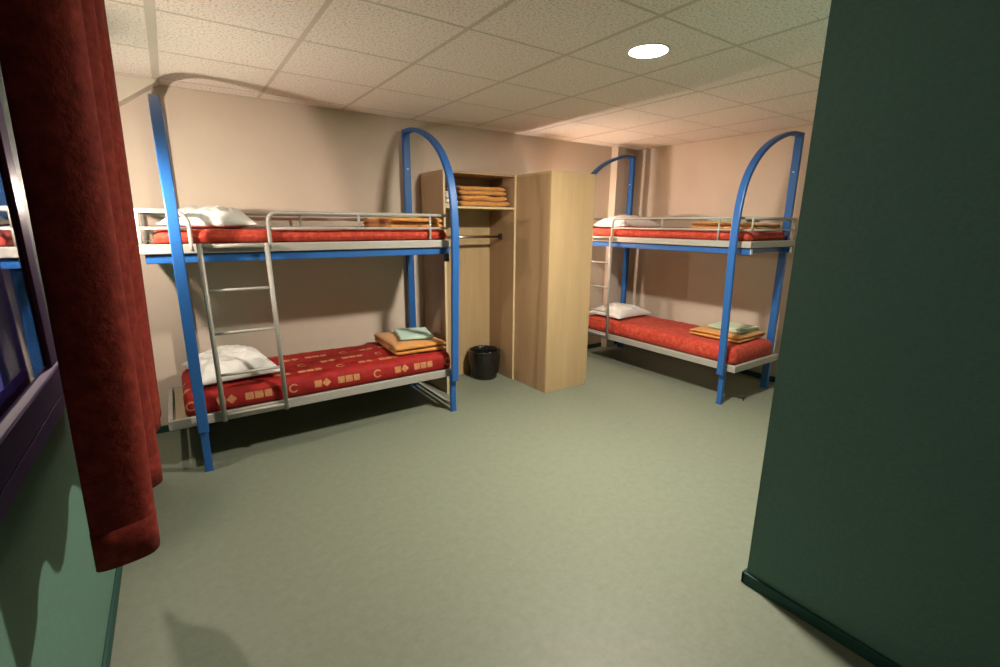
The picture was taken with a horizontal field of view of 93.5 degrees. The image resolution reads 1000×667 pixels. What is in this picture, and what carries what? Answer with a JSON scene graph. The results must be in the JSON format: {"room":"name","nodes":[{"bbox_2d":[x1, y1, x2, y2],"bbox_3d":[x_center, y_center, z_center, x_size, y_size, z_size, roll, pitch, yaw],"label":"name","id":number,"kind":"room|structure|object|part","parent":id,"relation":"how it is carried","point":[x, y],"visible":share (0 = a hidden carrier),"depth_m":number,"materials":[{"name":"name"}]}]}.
{"room":"dormitory","nodes":[
{"label":"dormitory","id":0,"kind":"room"},
{"bbox_2d":[0,66,115,666],"bbox_3d":[-0.875,0.202,0.536,0.150,2.410,6.374,-9,16,-34],"label":"wall","id":1,"kind":"structure","parent":0,"point":[55,605],"depth_m":1.31,"materials":[{"name":"green paint"}]},
{"bbox_2d":[0,99,65,524],"bbox_3d":[-0.601,-0.025,0.155,0.087,1.210,3.340,-9,16,-34],"label":"window","id":2,"kind":"structure","parent":1,"relation":"in","point":[32,401],"depth_m":1.34,"materials":[{"name":"paint"}]},
{"bbox_3d":[-0.927,-0.186,0.642,0.006,0.985,1.950,-9,16,-34],"label":"pane","id":3,"kind":"part","parent":2,"relation":"part of","materials":[{"name":"clear glass"}]},
{"bbox_2d":[101,566,122,666],"bbox_3d":[-0.817,1.339,0.851,0.013,0.052,6.374,-9,16,-34],"label":"baseboard","id":4,"kind":"structure","parent":1,"relation":"attached to","point":[106,660],"depth_m":1.80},
{"bbox_3d":[-0.644,-0.880,0.301,0.240,0.037,3.750,-9,16,-34],"label":"rail","id":5,"kind":"object","parent":1,"relation":"attached to","visible":0},
{"bbox_2d":[0,0,162,572],"bbox_3d":[-1.204,-0.320,1.419,0.185,1.523,1.244,-9,16,-34],"label":"curtain","id":6,"kind":"object","parent":5,"relation":"hanging from","point":[56,61],"visible":1,"depth_m":0.98,"materials":[{"name":"red fabric"}]},
{"bbox_2d":[119,85,635,425],"bbox_3d":[-0.524,-0.756,4.625,5.485,2.410,0.150,-9,16,-34],"label":"wall","id":7,"kind":"structure","parent":0,"point":[245,154],"depth_m":3.74,"materials":[{"name":"beige paint"}]},
{"bbox_2d":[115,74,158,106],"bbox_3d":[-2.391,-1.447,2.957,0.435,0.309,0.144,-9,16,-34],"label":"trim","id":8,"kind":"structure","parent":7,"relation":"attached to","point":[129,88],"depth_m":2.92,"materials":[{"name":"white paint"}]},
{"bbox_2d":[156,341,617,433],"bbox_3d":[-0.487,0.407,4.829,5.185,0.052,0.013,-9,16,-34],"label":"baseboard","id":9,"kind":"structure","parent":7,"relation":"attached to","point":[165,428],"depth_m":3.84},
{"bbox_2d":[601,146,626,347],"bbox_3d":[1.384,-1.004,5.758,0.145,2.400,0.100,-9,16,-34],"label":"trim","id":10,"kind":"structure","parent":7,"relation":"attached to","point":[617,174],"depth_m":5.60,"materials":[{"name":"beige paint"}]},
{"bbox_2d":[104,0,830,149],"bbox_3d":[1.332,-1.351,1.724,5.485,0.119,6.674,-9,16,-34],"label":"ceiling","id":11,"kind":"structure","parent":0,"point":[560,26],"depth_m":2.56,"materials":[{"name":"tile"}]},
{"bbox_2d":[108,0,828,150],"bbox_3d":[1.331,-1.295,1.737,5.185,0.007,6.374,-9,16,-34],"label":"grid","id":12,"kind":"structure","parent":11,"relation":"attached to","point":[149,7],"depth_m":2.62,"materials":[{"name":"metal"}]},
{"bbox_2d":[627,43,669,58],"bbox_3d":[0.764,-1.454,2.421,0.210,0.007,0.210,-9,16,-34],"label":"recessed light","id":13,"kind":"object","parent":11,"relation":"in","point":[648,50],"visible":1,"depth_m":2.40,"materials":[{"name":"white plastic"}]},
{"bbox_2d":[630,45,666,57],"bbox_3d":[0.764,-1.454,2.421,0.186,0.006,0.186,-9,16,-34],"label":"diffuser","id":14,"kind":"object","parent":13,"relation":"attached to","point":[639,51],"depth_m":2.42,"materials":[{"name":"white plastic"}]},
{"bbox_2d":[110,343,875,666],"bbox_3d":[1.314,1.093,2.298,5.485,0.100,6.674,-9,16,-34],"label":"floor","id":15,"kind":"structure","parent":0,"point":[607,520],"depth_m":2.37,"materials":[{"name":"carpet"}]},
{"bbox_2d":[134,94,458,471],"bbox_3d":[-1.359,-0.425,3.427,1.953,2.301,0.879,-9,16,-34],"label":"bunk bed","id":16,"kind":"object","parent":15,"relation":"on","point":[177,253],"visible":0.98,"depth_m":3.02,"materials":[{"name":"blue metal"}]},
{"bbox_3d":[-1.977,-0.621,2.559,0.018,0.095,0.017,-9,16,-34],"label":"rail post","id":17,"kind":"part","parent":16,"relation":"part of","materials":[{"name":"grey metal"}]},
{"bbox_3d":[-1.978,-0.527,2.581,0.018,0.098,0.017,-9,16,-34],"label":"rail post","id":18,"kind":"part","parent":16,"relation":"part of","materials":[{"name":"white metal"}]},
{"bbox_3d":[-2.370,-0.692,3.129,0.016,0.223,0.015,-9,16,-34],"label":"rail post","id":19,"kind":"part","parent":16,"relation":"part of","materials":[{"name":"grey metal"}]},
{"bbox_3d":[-1.874,-0.579,2.637,0.244,0.234,0.030,-9,16,-34],"label":"guard rail","id":20,"kind":"part","parent":16,"relation":"part of","materials":[{"name":"grey metal"}]},
{"bbox_3d":[-2.014,-0.455,2.941,0.058,2.029,0.855,-9,16,-34],"label":"arched frame","id":21,"kind":"part","parent":16,"relation":"part of","materials":[{"name":"blue metal"}]},
{"bbox_3d":[-1.827,0.689,2.919,0.044,0.333,0.040,-9,16,-34],"label":"leg","id":22,"kind":"part","parent":16,"relation":"part of","materials":[{"name":"blue metal"}]},
{"bbox_3d":[-1.581,-0.919,3.632,1.913,0.023,0.022,-9,16,-34],"label":"guard rail","id":23,"kind":"part","parent":16,"relation":"part of","materials":[{"name":"grey metal"}]},
{"bbox_3d":[-1.392,-0.665,3.411,1.861,0.008,0.675,-9,16,-34],"label":"panel","id":24,"kind":"part","parent":16,"relation":"part of","materials":[{"name":"white metal"}]},
{"bbox_2d":[153,228,446,243],"bbox_3d":[-1.353,-0.719,3.400,1.873,0.083,0.655,-9,16,-34],"label":"mattress","id":25,"kind":"object","parent":16,"relation":"on","point":[200,235],"visible":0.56,"depth_m":3.06,"materials":[{"name":"red fabric"}]},
{"bbox_2d":[157,205,258,227],"bbox_3d":[-1.872,-0.751,3.024,0.530,0.144,0.594,-8,15,-31],"label":"pillow","id":26,"kind":"object","parent":25,"relation":"on","point":[217,216],"visible":0.86,"depth_m":2.86,"materials":[{"name":"white fabric"}]},
{"bbox_2d":[364,217,441,226],"bbox_3d":[-0.788,-0.893,3.791,0.464,0.084,0.539,-10,16,-36],"label":"folded blanket","id":27,"kind":"object","parent":25,"relation":"on","point":[380,221],"visible":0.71,"depth_m":3.60,"materials":[{"name":"orange fabric"}]},
{"bbox_2d":[370,216,402,216],"bbox_3d":[-0.829,-0.947,3.777,0.293,0.024,0.350,-11,17,-40],"label":"sheet","id":28,"kind":"object","parent":27,"relation":"on","point":[370,216],"visible":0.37,"depth_m":3.63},
{"bbox_3d":[-1.399,0.352,3.650,1.861,0.008,0.675,-9,16,-34],"label":"panel","id":29,"kind":"part","parent":16,"relation":"part of","materials":[{"name":"grey metal"}]},
{"bbox_2d":[181,342,449,415],"bbox_3d":[-1.350,0.266,3.643,1.852,0.144,0.696,-9,16,-34],"label":"mattress","id":30,"kind":"object","parent":16,"relation":"on","point":[335,368],"visible":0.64,"depth_m":3.42,"materials":[{"name":"red fabric"}]},
{"bbox_2d":[181,345,279,385],"bbox_3d":[-1.872,0.189,3.262,0.530,0.169,0.615,-11,17,-39],"label":"pillow","id":31,"kind":"object","parent":30,"relation":"on","point":[232,358],"visible":0.8,"depth_m":3.13,"materials":[{"name":"white fabric"}]},
{"bbox_2d":[374,332,445,355],"bbox_3d":[-0.783,0.062,4.037,0.446,0.080,0.596,-8,15,-31],"label":"folded blanket","id":32,"kind":"object","parent":30,"relation":"on","point":[389,340],"visible":0.7,"depth_m":3.85,"materials":[{"name":"orange fabric"}]},
{"bbox_2d":[394,327,433,340],"bbox_3d":[-0.748,0.001,4.050,0.288,0.032,0.349,-4,14,-20],"label":"sheet","id":33,"kind":"object","parent":32,"relation":"on","point":[417,333],"visible":1,"depth_m":3.99,"materials":[{"name":"fabric"}]},
{"bbox_3d":[-0.926,-0.721,3.273,1.270,0.234,0.030,-9,16,-34],"label":"guard rail","id":34,"kind":"part","parent":16,"relation":"part of","materials":[{"name":"grey metal"}]},
{"bbox_3d":[-0.818,-0.628,4.281,0.062,2.288,0.040,-9,16,-34],"label":"post","id":35,"kind":"part","parent":16,"relation":"part of","materials":[{"name":"blue metal"}]},
{"bbox_3d":[-0.527,-0.782,3.545,0.016,0.213,0.015,-9,16,-34],"label":"rail post","id":36,"kind":"part","parent":16,"relation":"part of","materials":[{"name":"grey metal"}]},
{"bbox_3d":[-0.574,-0.672,3.907,0.058,2.029,0.855,-9,16,-34],"label":"arched frame","id":37,"kind":"part","parent":16,"relation":"part of","materials":[{"name":"blue metal"}]},
{"bbox_3d":[-0.416,-0.592,3.654,0.030,0.065,0.060,-9,16,-34],"label":"clamp knob","id":38,"kind":"part","parent":16,"relation":"part of","materials":[{"name":"black plastic"}]},
{"bbox_3d":[-0.387,0.473,3.885,0.044,0.333,0.040,-9,16,-34],"label":"leg","id":39,"kind":"part","parent":16,"relation":"part of","materials":[{"name":"blue metal"}]},
{"bbox_2d":[421,169,516,393],"bbox_3d":[-0.287,-0.486,4.471,0.754,1.958,0.426,-9,16,-34],"label":"wardrobe","id":40,"kind":"object","parent":15,"relation":"on","point":[487,235],"visible":0.77,"depth_m":4.60,"materials":[{"name":"brown wood"}]},
{"bbox_3d":[-0.591,-0.441,4.270,0.019,1.958,0.421,-9,16,-34],"label":"panel","id":41,"kind":"part","parent":40,"relation":"part of","materials":[{"name":"brown wood"}]},
{"bbox_2d":[445,191,457,205],"bbox_3d":[-0.475,-1.168,4.075,0.128,0.121,0.243,-9,16,-34],"label":"sheet","id":42,"kind":"object","parent":40,"relation":"on","point":[446,192],"visible":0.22,"depth_m":3.96,"materials":[{"name":"white fabric"}]},
{"bbox_3d":[-0.404,-0.517,4.639,0.716,1.939,0.008,-9,16,-34],"label":"panel","id":43,"kind":"part","parent":40,"relation":"part of","materials":[{"name":"brown wood"}]},
{"bbox_3d":[-0.286,-0.899,4.377,0.714,0.025,0.024,-9,16,-34],"label":"hanging rail","id":44,"kind":"part","parent":40,"relation":"part of","materials":[{"name":"metal"}]},
{"bbox_2d":[446,208,508,209],"bbox_3d":[-0.281,-1.150,4.313,0.716,0.018,0.406,-9,16,-34],"label":"shelf","id":45,"kind":"object","parent":40,"relation":"attached to","point":[446,208],"depth_m":4.31,"materials":[{"name":"brown wood"}]},
{"bbox_3d":[-0.281,-1.431,4.251,0.716,0.019,0.418,-9,16,-34],"label":"panel","id":46,"kind":"part","parent":40,"relation":"part of","materials":[{"name":"brown wood"}]},
{"bbox_2d":[457,195,509,206],"bbox_3d":[-0.224,-1.222,4.356,0.520,0.098,0.368,-9,16,-35],"label":"folded blanket","id":47,"kind":"object","parent":40,"relation":"on","point":[479,200],"visible":0.73,"depth_m":4.21,"materials":[{"name":"orange fabric"}]},
{"bbox_2d":[445,186,505,196],"bbox_3d":[-0.231,-1.309,4.332,0.491,0.079,0.340,-8,16,-32],"label":"folded blanket","id":48,"kind":"object","parent":47,"relation":"on","point":[460,190],"visible":0.81,"depth_m":4.20,"materials":[{"name":"orange fabric"}]},
{"bbox_3d":[0.015,-0.532,4.676,0.019,1.958,0.421,-9,16,-34],"label":"panel","id":49,"kind":"part","parent":40,"relation":"part of","materials":[{"name":"brown wood"}]},
{"bbox_2d":[468,345,500,379],"bbox_3d":[-0.158,0.294,4.781,0.322,0.298,0.326,-9,16,-34],"label":"waste bin","id":50,"kind":"object","parent":15,"relation":"on","point":[484,360],"visible":1,"depth_m":4.67,"materials":[{"name":"black plastic"}]},
{"bbox_2d":[514,170,595,392],"bbox_3d":[0.391,-0.520,4.636,0.549,1.958,0.916,-9,16,-34],"label":"wardrobe","id":51,"kind":"object","parent":15,"relation":"on","point":[555,209],"visible":0.84,"depth_m":4.26,"materials":[{"name":"brown wood"}]},
{"bbox_3d":[0.169,-0.478,4.489,0.010,1.939,0.878,-9,16,-34],"label":"panel","id":52,"kind":"part","parent":51,"relation":"part of","materials":[{"name":"brown wood"}]},
{"bbox_3d":[0.376,-1.461,4.399,0.496,0.019,0.878,-9,16,-34],"label":"panel","id":53,"kind":"part","parent":51,"relation":"part of","materials":[{"name":"brown wood"}]},
{"bbox_3d":[0.623,-0.431,4.262,0.496,1.958,0.019,-9,16,-34],"label":"panel","id":54,"kind":"part","parent":51,"relation":"part of","materials":[{"name":"brown wood"}]},
{"bbox_3d":[0.712,-0.523,4.576,0.018,1.916,0.456,-9,16,-34],"label":"door","id":55,"kind":"part","parent":51,"relation":"part of","materials":[{"name":"brown wood"}]},
{"bbox_2d":[588,131,804,404],"bbox_3d":[1.723,-0.716,4.760,0.879,2.301,1.926,-9,16,-34],"label":"bunk bed","id":56,"kind":"object","parent":15,"relation":"on","point":[731,247],"visible":0.67,"depth_m":4.18,"materials":[{"name":"blue metal"}]},
{"bbox_3d":[1.188,-1.025,5.467,0.855,2.029,0.058,-9,16,-34],"label":"arched frame","id":57,"kind":"part","parent":56,"relation":"part of","materials":[{"name":"blue metal"}]},
{"bbox_3d":[1.541,-0.952,5.734,0.040,2.288,0.062,-9,16,-34],"label":"post","id":58,"kind":"part","parent":56,"relation":"part of","materials":[{"name":"blue metal"}]},
{"bbox_3d":[1.770,-0.953,4.731,0.675,0.008,1.847,-9,16,-34],"label":"panel","id":59,"kind":"part","parent":56,"relation":"part of","materials":[{"name":"white metal"}]},
{"bbox_2d":[588,314,771,364],"bbox_3d":[1.755,-0.015,4.935,0.696,0.144,1.845,-9,16,-34],"label":"mattress","id":60,"kind":"object","parent":56,"relation":"on","point":[671,334],"visible":0.66,"depth_m":4.57,"materials":[{"name":"red fabric"}]},
{"bbox_2d":[589,303,652,318],"bbox_3d":[1.385,-0.281,5.436,0.594,0.139,0.488,-9,16,-35],"label":"pillow","id":61,"kind":"object","parent":60,"relation":"on","point":[616,310],"visible":0.96,"depth_m":5.31,"materials":[{"name":"white fabric"}]},
{"bbox_2d":[689,323,764,342],"bbox_3d":[2.167,-0.014,4.488,0.494,0.063,0.503,-9,16,-36],"label":"folded blanket","id":62,"kind":"object","parent":60,"relation":"on","point":[704,330],"visible":0.63,"depth_m":4.35,"materials":[{"name":"orange fabric"}]},
{"bbox_2d":[707,321,759,333],"bbox_3d":[2.210,-0.061,4.456,0.314,0.040,0.343,-8,16,-32],"label":"sheet","id":63,"kind":"object","parent":62,"relation":"on","point":[734,327],"visible":0.86,"depth_m":4.39,"materials":[{"name":"fabric"}]},
{"bbox_3d":[1.763,0.064,4.970,0.675,0.008,1.847,-9,16,-34],"label":"panel","id":64,"kind":"part","parent":56,"relation":"part of","materials":[{"name":"grey metal"}]},
{"bbox_3d":[1.588,-0.955,4.344,0.030,0.234,1.480,-9,16,-34],"label":"guard rail","id":65,"kind":"part","parent":56,"relation":"part of","materials":[{"name":"grey metal"}]},
{"bbox_2d":[593,228,784,240],"bbox_3d":[1.756,-1.004,4.707,0.651,0.083,1.830,-9,16,-34],"label":"mattress","id":66,"kind":"object","parent":56,"relation":"on","point":[677,234],"visible":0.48,"depth_m":4.23,"materials":[{"name":"red fabric"}]},
{"bbox_2d":[594,215,660,227],"bbox_3d":[1.389,-1.239,5.196,0.594,0.147,0.530,-8,16,-31],"label":"pillow","id":67,"kind":"object","parent":66,"relation":"on","point":[606,222],"visible":0.65,"depth_m":5.06,"materials":[{"name":"white fabric"}]},
{"bbox_2d":[690,222,782,228],"bbox_3d":[2.114,-0.966,4.221,0.512,0.070,0.602,-9,16,-35],"label":"folded blanket","id":68,"kind":"object","parent":66,"relation":"on","point":[705,225],"visible":0.59,"depth_m":4.05,"materials":[{"name":"orange fabric"}]},
{"bbox_2d":[707,220,760,221],"bbox_3d":[2.116,-1.022,4.252,0.311,0.024,0.363,-11,17,-39],"label":"sheet","id":69,"kind":"object","parent":68,"relation":"on","point":[708,220],"visible":0.44,"depth_m":4.17,"materials":[{"name":"fabric"}]},
{"bbox_3d":[1.850,-0.867,3.981,0.015,0.213,0.016,-9,16,-34],"label":"rail post","id":70,"kind":"part","parent":56,"relation":"part of","materials":[{"name":"grey metal"}]},
{"bbox_3d":[1.920,0.443,4.083,0.040,0.333,0.044,-9,16,-34],"label":"leg","id":71,"kind":"part","parent":56,"relation":"part of","materials":[{"name":"blue metal"}]},
{"bbox_3d":[2.011,-0.870,3.739,0.017,0.095,0.018,-9,16,-34],"label":"rail post","id":72,"kind":"part","parent":56,"relation":"part of","materials":[{"name":"grey metal"}]},
{"bbox_3d":[2.211,-0.678,4.020,0.855,2.029,0.058,-9,16,-34],"label":"arched frame","id":73,"kind":"part","parent":56,"relation":"part of","materials":[{"name":"blue metal"}]},
{"bbox_3d":[2.297,-0.959,3.920,0.693,0.023,0.022,-9,16,-34],"label":"guard rail","id":74,"kind":"part","parent":56,"relation":"part of","materials":[{"name":"grey metal"}]},
{"bbox_3d":[2.564,-0.605,4.287,0.040,2.288,0.062,-9,16,-34],"label":"post","id":75,"kind":"part","parent":56,"relation":"part of","materials":[{"name":"blue metal"}]},
{"bbox_3d":[2.582,-0.893,4.137,0.015,0.223,0.016,-9,16,-34],"label":"rail post","id":76,"kind":"part","parent":56,"relation":"part of","materials":[{"name":"grey metal"}]},
{"bbox_2d":[626,124,812,376],"bbox_3d":[2.676,-0.747,4.681,0.150,2.410,3.388,-9,16,-34],"label":"wall","id":77,"kind":"structure","parent":0,"point":[700,178],"depth_m":5.07,"materials":[{"name":"beige paint"}]},
{"bbox_2d":[738,370,775,381],"bbox_3d":[2.558,0.397,4.966,0.013,0.052,3.238,-9,16,-34],"label":"baseboard","id":78,"kind":"structure","parent":77,"relation":"attached to","point":[747,372],"depth_m":4.86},
{"bbox_2d":[747,0,999,666],"bbox_3d":[3.176,0.042,1.341,2.913,2.410,3.136,-9,16,-34],"label":"wall partition","id":79,"kind":"structure","parent":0,"point":[877,514],"depth_m":1.52,"materials":[{"name":"green paint"}]},
{"bbox_2d":[741,568,901,666],"bbox_3d":[3.158,1.189,1.613,2.927,0.052,3.150,-9,16,-34],"label":"baseboard","id":80,"kind":"structure","parent":79,"relation":"attached to","point":[848,641],"depth_m":1.82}
]}

